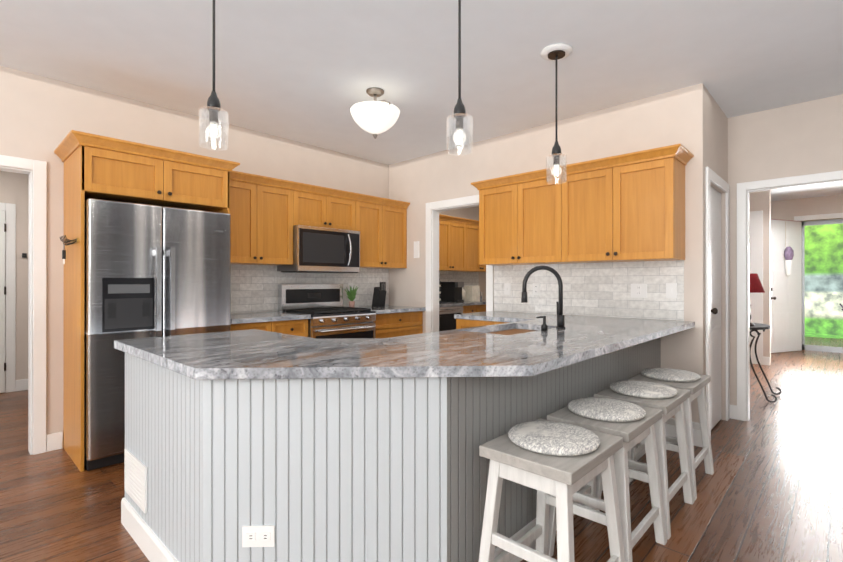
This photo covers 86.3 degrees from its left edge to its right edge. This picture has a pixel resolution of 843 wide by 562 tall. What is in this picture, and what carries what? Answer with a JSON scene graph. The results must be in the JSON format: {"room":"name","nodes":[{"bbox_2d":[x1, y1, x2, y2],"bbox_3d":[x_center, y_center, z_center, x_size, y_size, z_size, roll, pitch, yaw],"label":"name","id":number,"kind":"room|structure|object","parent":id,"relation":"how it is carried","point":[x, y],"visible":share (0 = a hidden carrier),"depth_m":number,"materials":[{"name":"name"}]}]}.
{"room":"kitchen","nodes":[
{"label":"kitchen","id":0,"kind":"room"},
{"bbox_2d":[0,171,28,392],"bbox_3d":[-5.439,-0.120,4.311,0.120,2.740,9.000,0,0,43],"label":"wall","id":1,"kind":"structure","parent":0,"point":[14,188],"depth_m":5.14,"materials":[{"name":"paint"}]},
{"bbox_2d":[0,210,5,392],"bbox_3d":[-4.900,0.227,4.709,0.109,2.024,0.810,0,0,43],"label":"laundry door","id":2,"kind":"structure","parent":1,"relation":"in","point":[2,300],"depth_m":5.00,"materials":[{"name":"white wood"}]},
{"bbox_2d":[0,66,388,454],"bbox_3d":[-3.545,-0.122,2.530,0.120,2.740,9.000,0,0,43],"label":"wall","id":3,"kind":"structure","parent":0,"point":[41,117],"depth_m":3.49,"materials":[{"name":"paint"}]},
{"bbox_2d":[62,131,173,206],"bbox_3d":[-2.264,-0.776,3.352,0.618,0.370,0.544,0,0,43],"label":"upper cabinet","id":4,"kind":"object","parent":3,"relation":"attached to","point":[95,166],"depth_m":3.13,"materials":[{"name":"brown wood"}]},
{"bbox_2d":[60,235,78,263],"bbox_3d":[-2.386,-0.210,3.040,0.230,0.186,0.070,0,0,43],"label":"key rack","id":5,"kind":"object","parent":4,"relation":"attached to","point":[74,241],"visible":1,"depth_m":3.07,"materials":[{"name":"gold metal"}]},
{"bbox_2d":[162,150,233,212],"bbox_3d":[-1.969,-0.776,3.665,0.618,0.370,0.545,0,0,43],"label":"upper cabinet","id":6,"kind":"object","parent":3,"relation":"attached to","point":[201,183],"depth_m":3.51,"materials":[{"name":"brown wood"}]},
{"bbox_2d":[226,171,265,264],"bbox_3d":[-1.738,-0.560,4.122,0.328,0.800,0.432,0,0,43],"label":"upper cabinet","id":7,"kind":"object","parent":3,"relation":"attached to","point":[248,216],"depth_m":4.08,"materials":[{"name":"brown wood"}]},
{"bbox_2d":[266,178,293,264],"bbox_3d":[-1.521,-0.560,4.353,0.328,0.800,0.433,0,0,43],"label":"upper cabinet","id":8,"kind":"object","parent":3,"relation":"attached to","point":[267,214],"depth_m":4.30,"materials":[{"name":"brown wood"}]},
{"bbox_2d":[231,264,388,313],"bbox_3d":[-1.206,0.076,4.921,0.008,0.468,2.288,0,0,43],"label":"backsplash","id":9,"kind":"structure","parent":3,"relation":"attached to","point":[254,288],"depth_m":4.60,"materials":[{"name":"tile"}]},
{"bbox_2d":[348,283,353,290],"bbox_3d":[-0.832,0.082,5.305,0.009,0.115,0.075,0,0,43],"label":"outlet","id":10,"kind":"object","parent":9,"relation":"attached to","point":[349,284],"depth_m":5.30,"materials":[{"name":"white plastic"}]},
{"bbox_2d":[294,182,333,228],"bbox_3d":[-1.221,-0.752,4.672,0.328,0.415,0.442,0,0,43],"label":"upper cabinet","id":11,"kind":"object","parent":3,"relation":"attached to","point":[313,205],"depth_m":4.57,"materials":[{"name":"brown wood"}]},
{"bbox_2d":[277,225,359,272],"bbox_3d":[-1.055,-0.315,4.740,0.457,0.455,0.764,0,0,43],"label":"microwave","id":12,"kind":"object","parent":11,"relation":"attached to","point":[322,250],"visible":0.98,"depth_m":4.57,"materials":[{"name":"silver metal"}]},
{"bbox_2d":[334,190,357,230],"bbox_3d":[-0.997,-0.751,4.911,0.328,0.415,0.443,0,0,43],"label":"upper cabinet","id":13,"kind":"object","parent":3,"relation":"attached to","point":[345,202],"depth_m":4.86,"materials":[{"name":"brown wood"}]},
{"bbox_2d":[358,194,385,268],"bbox_3d":[-0.690,-0.558,5.237,0.328,0.800,0.452,0,0,43],"label":"upper cabinet","id":14,"kind":"object","parent":3,"relation":"attached to","point":[371,210],"depth_m":5.14,"materials":[{"name":"brown wood"}]},
{"bbox_2d":[386,198,409,268],"bbox_3d":[-0.457,-0.558,5.484,0.328,0.800,0.458,0,0,43],"label":"upper cabinet","id":15,"kind":"object","parent":3,"relation":"attached to","point":[396,212],"depth_m":5.42,"materials":[{"name":"brown wood"}]},
{"bbox_2d":[0,155,842,454],"bbox_3d":[1.237,0.040,5.724,7.670,2.425,11.094,0,0,43],"label":"door frame","id":16,"kind":"structure","parent":3,"relation":"attached to","point":[36,171],"depth_m":4.02,"materials":[{"name":"white wood"}]},
{"bbox_2d":[0,336,842,561],"bbox_3d":[1.574,1.280,4.235,15.000,0.060,18.500,0,0,43],"label":"floor","id":17,"kind":"structure","parent":0,"point":[770,489],"depth_m":2.63,"materials":[{"name":"brown wood"}]},
{"bbox_2d":[84,198,230,470],"bbox_3d":[-2.055,0.356,3.449,0.740,1.785,0.928,0,0,43],"label":"refrigerator","id":18,"kind":"object","parent":17,"relation":"on","point":[154,271],"visible":0.56,"depth_m":3.09,"materials":[{"name":"silver metal"}]},
{"bbox_2d":[231,319,307,336],"bbox_3d":[-1.531,0.800,4.143,0.598,0.900,0.746,0,0,43],"label":"base cabinet","id":19,"kind":"object","parent":17,"relation":"on","point":[299,327],"depth_m":4.02,"materials":[{"name":"brown wood"}]},
{"bbox_2d":[231,305,425,323],"bbox_3d":[-0.978,0.331,4.700,0.643,0.040,2.315,0,0,43],"label":"countertop","id":20,"kind":"structure","parent":19,"relation":"on","point":[240,318],"depth_m":4.16,"materials":[{"name":"stone"}]},
{"bbox_2d":[345,286,357,306],"bbox_3d":[-0.797,0.178,5.130,0.165,0.265,0.143,0,0,43],"label":"potted plant","id":21,"kind":"object","parent":20,"relation":"on","point":[351,294],"visible":0.98,"depth_m":5.11,"materials":[{"name":"green plant"}]},
{"bbox_2d":[372,282,385,306],"bbox_3d":[-0.512,0.161,5.437,0.154,0.300,0.110,0,0,43],"label":"knife block","id":22,"kind":"object","parent":20,"relation":"on","point":[379,296],"visible":1,"depth_m":5.40,"materials":[{"name":"black wood"}]},
{"bbox_2d":[278,284,375,338],"bbox_3d":[-0.956,0.643,4.646,0.702,1.215,0.764,0,0,43],"label":"range","id":23,"kind":"object","parent":17,"relation":"on","point":[332,317],"visible":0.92,"depth_m":4.59,"materials":[{"name":"silver metal"}]},
{"bbox_2d":[121,319,660,561],"bbox_3d":[0.182,0.798,2.944,1.671,0.900,3.283,0,0,43],"label":"base cabinet","id":24,"kind":"object","parent":17,"relation":"on","point":[357,470],"depth_m":1.65,"materials":[{"name":"grey wood"}]},
{"bbox_2d":[124,449,146,512],"bbox_3d":[-1.389,0.962,2.179,0.340,0.210,0.013,0,0,43],"label":"air vent","id":25,"kind":"object","parent":24,"relation":"attached to","point":[135,478],"visible":1,"depth_m":2.15,"materials":[{"name":"white plastic"}]},
{"bbox_2d":[242,525,274,546],"bbox_3d":[-0.591,0.926,1.629,0.115,0.075,0.008,0,0,-2],"label":"outlet","id":26,"kind":"object","parent":24,"relation":"attached to","point":[259,536],"visible":1,"depth_m":1.63,"materials":[{"name":"white plastic"}]},
{"bbox_2d":[114,311,694,379],"bbox_3d":[0.243,0.328,2.871,1.930,0.040,3.307,0,0,43],"label":"countertop","id":27,"kind":"structure","parent":24,"relation":"on","point":[479,351],"depth_m":2.01,"materials":[{"name":"stone"}]},
{"bbox_2d":[536,316,547,330],"bbox_3d":[0.749,0.261,2.789,0.059,0.091,0.060,0,0,43],"label":"soap dispenser","id":28,"kind":"object","parent":27,"relation":"on","point":[544,326],"visible":1,"depth_m":2.78,"materials":[{"name":"black metal"}]},
{"bbox_2d":[521,266,565,328],"bbox_3d":[0.801,0.103,2.929,0.216,0.408,0.241,0,0,43],"label":"faucet","id":29,"kind":"object","parent":27,"relation":"on","point":[560,319],"visible":1,"depth_m":2.91,"materials":[{"name":"black metal"}]},
{"bbox_2d":[15,356,769,451],"bbox_3d":[1.472,1.185,2.374,12.600,0.125,15.650,0,0,43],"label":"baseboard","id":30,"kind":"structure","parent":17,"relation":"on","point":[54,441],"depth_m":3.45,"materials":[{"name":"white wood"}]},
{"bbox_2d":[373,311,422,337],"bbox_3d":[-0.474,0.802,5.268,0.598,0.900,0.794,0,0,43],"label":"base cabinet","id":31,"kind":"object","parent":17,"relation":"on","point":[387,325],"depth_m":5.07,"materials":[{"name":"brown wood"}]},
{"bbox_2d":[439,306,466,330],"bbox_3d":[0.137,0.806,6.417,0.610,0.896,0.826,0,0,43],"label":"dishwasher","id":32,"kind":"object","parent":17,"relation":"on","point":[447,320],"depth_m":6.23,"materials":[{"name":"black metal"}]},
{"bbox_2d":[467,305,482,312],"bbox_3d":[0.532,0.804,6.847,0.598,0.900,0.458,0,0,43],"label":"base cabinet","id":33,"kind":"object","parent":17,"relation":"on","point":[470,308],"depth_m":6.70,"materials":[{"name":"brown wood"}]},
{"bbox_2d":[439,299,485,306],"bbox_3d":[0.432,0.334,6.707,0.642,0.040,2.285,0,0,43],"label":"countertop","id":34,"kind":"structure","parent":33,"relation":"on","point":[464,303],"depth_m":6.54,"materials":[{"name":"stone"}]},
{"bbox_2d":[439,279,440,302],"bbox_3d":[0.217,0.142,6.515,0.130,0.340,0.130,0,0,43],"label":"coffee pod rack","id":35,"kind":"object","parent":34,"relation":"on","point":[439,291],"visible":0.21,"depth_m":6.49,"materials":[{"name":"metal"}]},
{"bbox_2d":[440,282,463,301],"bbox_3d":[0.454,0.163,6.745,0.350,0.300,0.180,0,0,43],"label":"microwave oven","id":36,"kind":"object","parent":34,"relation":"on","point":[451,291],"visible":0.93,"depth_m":6.66,"materials":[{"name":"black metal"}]},
{"bbox_2d":[462,288,467,300],"bbox_3d":[0.615,0.213,6.937,0.127,0.200,0.130,0,0,43],"label":"canister","id":37,"kind":"object","parent":34,"relation":"on","point":[464,290],"depth_m":7.01,"materials":[{"name":"beige ceramic"}]},
{"bbox_2d":[462,286,480,300],"bbox_3d":[0.780,0.193,7.084,0.200,0.240,0.200,0,0,43],"label":"canister","id":38,"kind":"object","parent":34,"relation":"on","point":[471,293],"depth_m":6.99,"materials":[{"name":"beige ceramic"}]},
{"bbox_2d":[479,418,624,561],"bbox_3d":[0.502,0.910,1.716,0.389,0.673,0.509,0,0,43],"label":"stool","id":39,"kind":"object","parent":17,"relation":"on","point":[557,465],"visible":1,"depth_m":1.64,"materials":[{"name":"wood"}]},
{"bbox_2d":[547,397,666,561],"bbox_3d":[0.858,0.910,2.095,0.389,0.673,0.509,0,0,43],"label":"stool","id":40,"kind":"object","parent":17,"relation":"on","point":[632,424],"visible":0.69,"depth_m":2.00,"materials":[{"name":"wood"}]},
{"bbox_2d":[594,381,693,539],"bbox_3d":[1.221,0.911,2.481,0.389,0.673,0.509,0,0,43],"label":"stool","id":41,"kind":"object","parent":17,"relation":"on","point":[667,400],"visible":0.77,"depth_m":2.38,"materials":[{"name":"wood"}]},
{"bbox_2d":[628,368,713,500],"bbox_3d":[1.585,0.911,2.867,0.389,0.673,0.509,0,0,43],"label":"stool","id":42,"kind":"object","parent":17,"relation":"on","point":[694,383],"visible":0.65,"depth_m":2.79,"materials":[{"name":"wood"}]},
{"bbox_2d":[750,323,781,402],"bbox_3d":[3.621,0.866,4.878,0.414,0.770,0.840,0,0,43],"label":"console table","id":43,"kind":"object","parent":17,"relation":"on","point":[759,326],"visible":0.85,"depth_m":4.72,"materials":[{"name":"metal"}]},
{"bbox_2d":[750,273,764,325],"bbox_3d":[3.502,0.200,4.826,0.300,0.559,0.300,0,0,43],"label":"table lamp","id":44,"kind":"object","parent":43,"relation":"on","point":[756,286],"visible":0.29,"depth_m":4.71,"materials":[{"name":"red fabric"}]},
{"bbox_2d":[0,0,842,200],"bbox_3d":[1.574,-1.520,4.239,15.000,0.060,18.500,0,0,43],"label":"ceiling","id":45,"kind":"structure","parent":0,"point":[309,72],"depth_m":3.00,"materials":[{"name":"paint"}]},
{"bbox_2d":[199,0,228,149],"bbox_3d":[-0.993,-1.067,2.150,0.131,0.849,0.131,0,0,43],"label":"pendant light","id":46,"kind":"object","parent":45,"relation":"hanging from","point":[213,107],"visible":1,"depth_m":2.14,"materials":[{"name":"clear glass"}]},
{"bbox_2d":[350,87,399,138],"bbox_3d":[-0.363,-1.303,3.530,0.391,0.374,0.390,0,0,43],"label":"semi-flush ceiling light","id":47,"kind":"object","parent":45,"relation":"attached to","point":[375,118],"visible":1,"depth_m":3.42,"materials":[{"name":"white glass"}]},
{"bbox_2d":[446,0,472,154],"bbox_3d":[0.190,-1.067,2.238,0.131,0.849,0.131,0,0,43],"label":"pendant light","id":48,"kind":"object","parent":45,"relation":"hanging from","point":[459,115],"visible":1,"depth_m":2.23,"materials":[{"name":"clear glass"}]},
{"bbox_2d":[541,43,572,183],"bbox_3d":[0.876,-1.066,2.918,0.200,0.849,0.200,0,0,43],"label":"pendant light","id":49,"kind":"object","parent":45,"relation":"hanging from","point":[556,52],"visible":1,"depth_m":2.90,"materials":[{"name":"clear glass"}]},
{"bbox_2d":[439,206,485,299],"bbox_3d":[0.324,-0.116,7.156,0.120,2.740,2.800,0,0,43],"label":"wall","id":50,"kind":"structure","parent":0,"point":[472,213],"depth_m":7.65,"materials":[{"name":"paint"}]},
{"bbox_2d":[439,214,470,271],"bbox_3d":[0.315,-0.556,6.815,0.328,0.800,0.874,0,0,43],"label":"upper cabinet","id":51,"kind":"object","parent":50,"relation":"attached to","point":[458,244],"depth_m":6.79,"materials":[{"name":"brown wood"}]},
{"bbox_2d":[439,271,478,285],"bbox_3d":[0.200,0.079,6.926,0.009,0.468,2.285,0,0,43],"label":"backsplash","id":52,"kind":"structure","parent":50,"relation":"attached to","point":[469,278],"depth_m":7.41,"materials":[{"name":"tile"}]},
{"bbox_2d":[471,219,485,271],"bbox_3d":[0.816,-0.555,7.348,0.328,0.800,0.818,0,0,43],"label":"upper cabinet","id":53,"kind":"object","parent":50,"relation":"attached to","point":[475,266],"depth_m":7.18,"materials":[{"name":"brown wood"}]},
{"bbox_2d":[389,88,684,424],"bbox_3d":[0.675,-0.119,4.821,3.830,2.740,0.120,0,0,43],"label":"wall","id":54,"kind":"structure","parent":0,"point":[647,123],"depth_m":4.43,"materials":[{"name":"paint"}]},
{"bbox_2d":[414,241,418,257],"bbox_3d":[-0.060,-0.378,5.422,0.085,0.200,0.011,0,0,43],"label":"light switch","id":55,"kind":"object","parent":54,"relation":"attached to","point":[416,249],"visible":1,"depth_m":5.42,"materials":[{"name":"white plastic"}]},
{"bbox_2d":[475,168,550,265],"bbox_3d":[1.006,-0.560,4.201,0.913,0.800,0.328,0,0,43],"label":"upper cabinet","id":56,"kind":"object","parent":54,"relation":"attached to","point":[515,211],"depth_m":4.11,"materials":[{"name":"brown wood"}]},
{"bbox_2d":[494,260,683,320],"bbox_3d":[1.388,0.075,4.061,1.740,0.468,0.008,0,0,43],"label":"backsplash","id":57,"kind":"structure","parent":54,"relation":"attached to","point":[598,289],"depth_m":3.91,"materials":[{"name":"tile"}]},
{"bbox_2d":[504,283,510,294],"bbox_3d":[0.867,0.081,4.535,0.075,0.115,0.013,0,0,43],"label":"outlet","id":58,"kind":"object","parent":57,"relation":"attached to","point":[507,286],"depth_m":4.54,"materials":[{"name":"white plastic"}]},
{"bbox_2d":[533,283,539,294],"bbox_3d":[1.101,0.081,4.318,0.075,0.115,0.008,0,0,43],"label":"outlet","id":59,"kind":"object","parent":57,"relation":"attached to","point":[536,286],"depth_m":4.31,"materials":[{"name":"white plastic"}]},
{"bbox_2d":[631,284,646,297],"bbox_3d":[1.779,0.080,3.681,0.125,0.115,0.008,0,0,43],"label":"outlet","id":60,"kind":"object","parent":57,"relation":"attached to","point":[638,290],"depth_m":3.68,"materials":[{"name":"white plastic"}]},
{"bbox_2d":[666,283,676,297],"bbox_3d":[1.952,0.073,3.515,0.075,0.115,0.013,0,0,43],"label":"light switch","id":61,"kind":"object","parent":57,"relation":"attached to","point":[671,288],"depth_m":3.51,"materials":[{"name":"white plastic"}]},
{"bbox_2d":[551,144,686,263],"bbox_3d":[1.587,-0.561,3.654,0.912,0.800,0.328,0,0,43],"label":"upper cabinet","id":62,"kind":"object","parent":54,"relation":"attached to","point":[628,207],"depth_m":3.48,"materials":[{"name":"brown wood"}]},
{"bbox_2d":[685,83,727,429],"bbox_3d":[2.445,-0.121,3.820,0.120,2.740,1.085,0,0,43],"label":"wall","id":63,"kind":"structure","parent":0,"point":[706,131],"depth_m":3.44,"materials":[{"name":"paint"}]},
{"bbox_2d":[710,186,720,429],"bbox_3d":[2.472,0.225,3.776,0.109,2.024,0.702,0,0,43],"label":"closet door","id":64,"kind":"structure","parent":63,"relation":"in","point":[715,208],"depth_m":3.84,"materials":[{"name":"white wood"}]},
{"bbox_2d":[749,191,770,364],"bbox_3d":[4.508,-0.115,7.394,1.950,2.740,0.120,0,0,43],"label":"wall","id":65,"kind":"structure","parent":0,"point":[760,201],"depth_m":6.72,"materials":[{"name":"paint"}]},
{"bbox_2d":[728,94,842,404],"bbox_3d":[5.206,-0.123,1.910,6.520,2.740,0.085,0,0,43],"label":"wall","id":66,"kind":"structure","parent":0,"point":[803,138],"depth_m":3.88,"materials":[{"name":"paint"}]},
{"bbox_2d":[771,194,842,220],"bbox_3d":[8.334,-0.116,6.769,8.620,2.740,0.150,0,0,43],"label":"wall","id":67,"kind":"structure","parent":0,"point":[786,209],"depth_m":8.03,"materials":[{"name":"paint"}]},
{"bbox_2d":[771,219,801,352],"bbox_3d":[6.383,0.086,7.915,0.434,2.314,0.827,0,0,43],"label":"front door","id":68,"kind":"structure","parent":67,"relation":"in","point":[786,285],"depth_m":7.89,"materials":[{"name":"white wood"}]},
{"bbox_2d":[802,219,842,352],"bbox_3d":[7.278,0.086,7.894,0.940,2.340,0.040,0,0,43],"label":"door frame","id":69,"kind":"structure","parent":67,"relation":"attached to","point":[819,347],"depth_m":8.16,"materials":[{"name":"silver metal"}]},
{"label":"outside","id":70,"kind":"structure","parent":0,"visible":0},
{"bbox_2d":[805,333,842,338],"bbox_3d":[8.473,1.308,9.381,12.000,0.060,3.850,0,0,43],"label":"ground","id":71,"kind":"structure","parent":70,"point":[823,335],"depth_m":10.55,"materials":[{"name":"green plant"}]},
{"bbox_2d":[805,220,842,334],"bbox_3d":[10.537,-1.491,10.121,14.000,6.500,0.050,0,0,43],"label":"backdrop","id":72,"kind":"structure","parent":70,"point":[823,276],"depth_m":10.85,"materials":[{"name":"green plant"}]}
]}

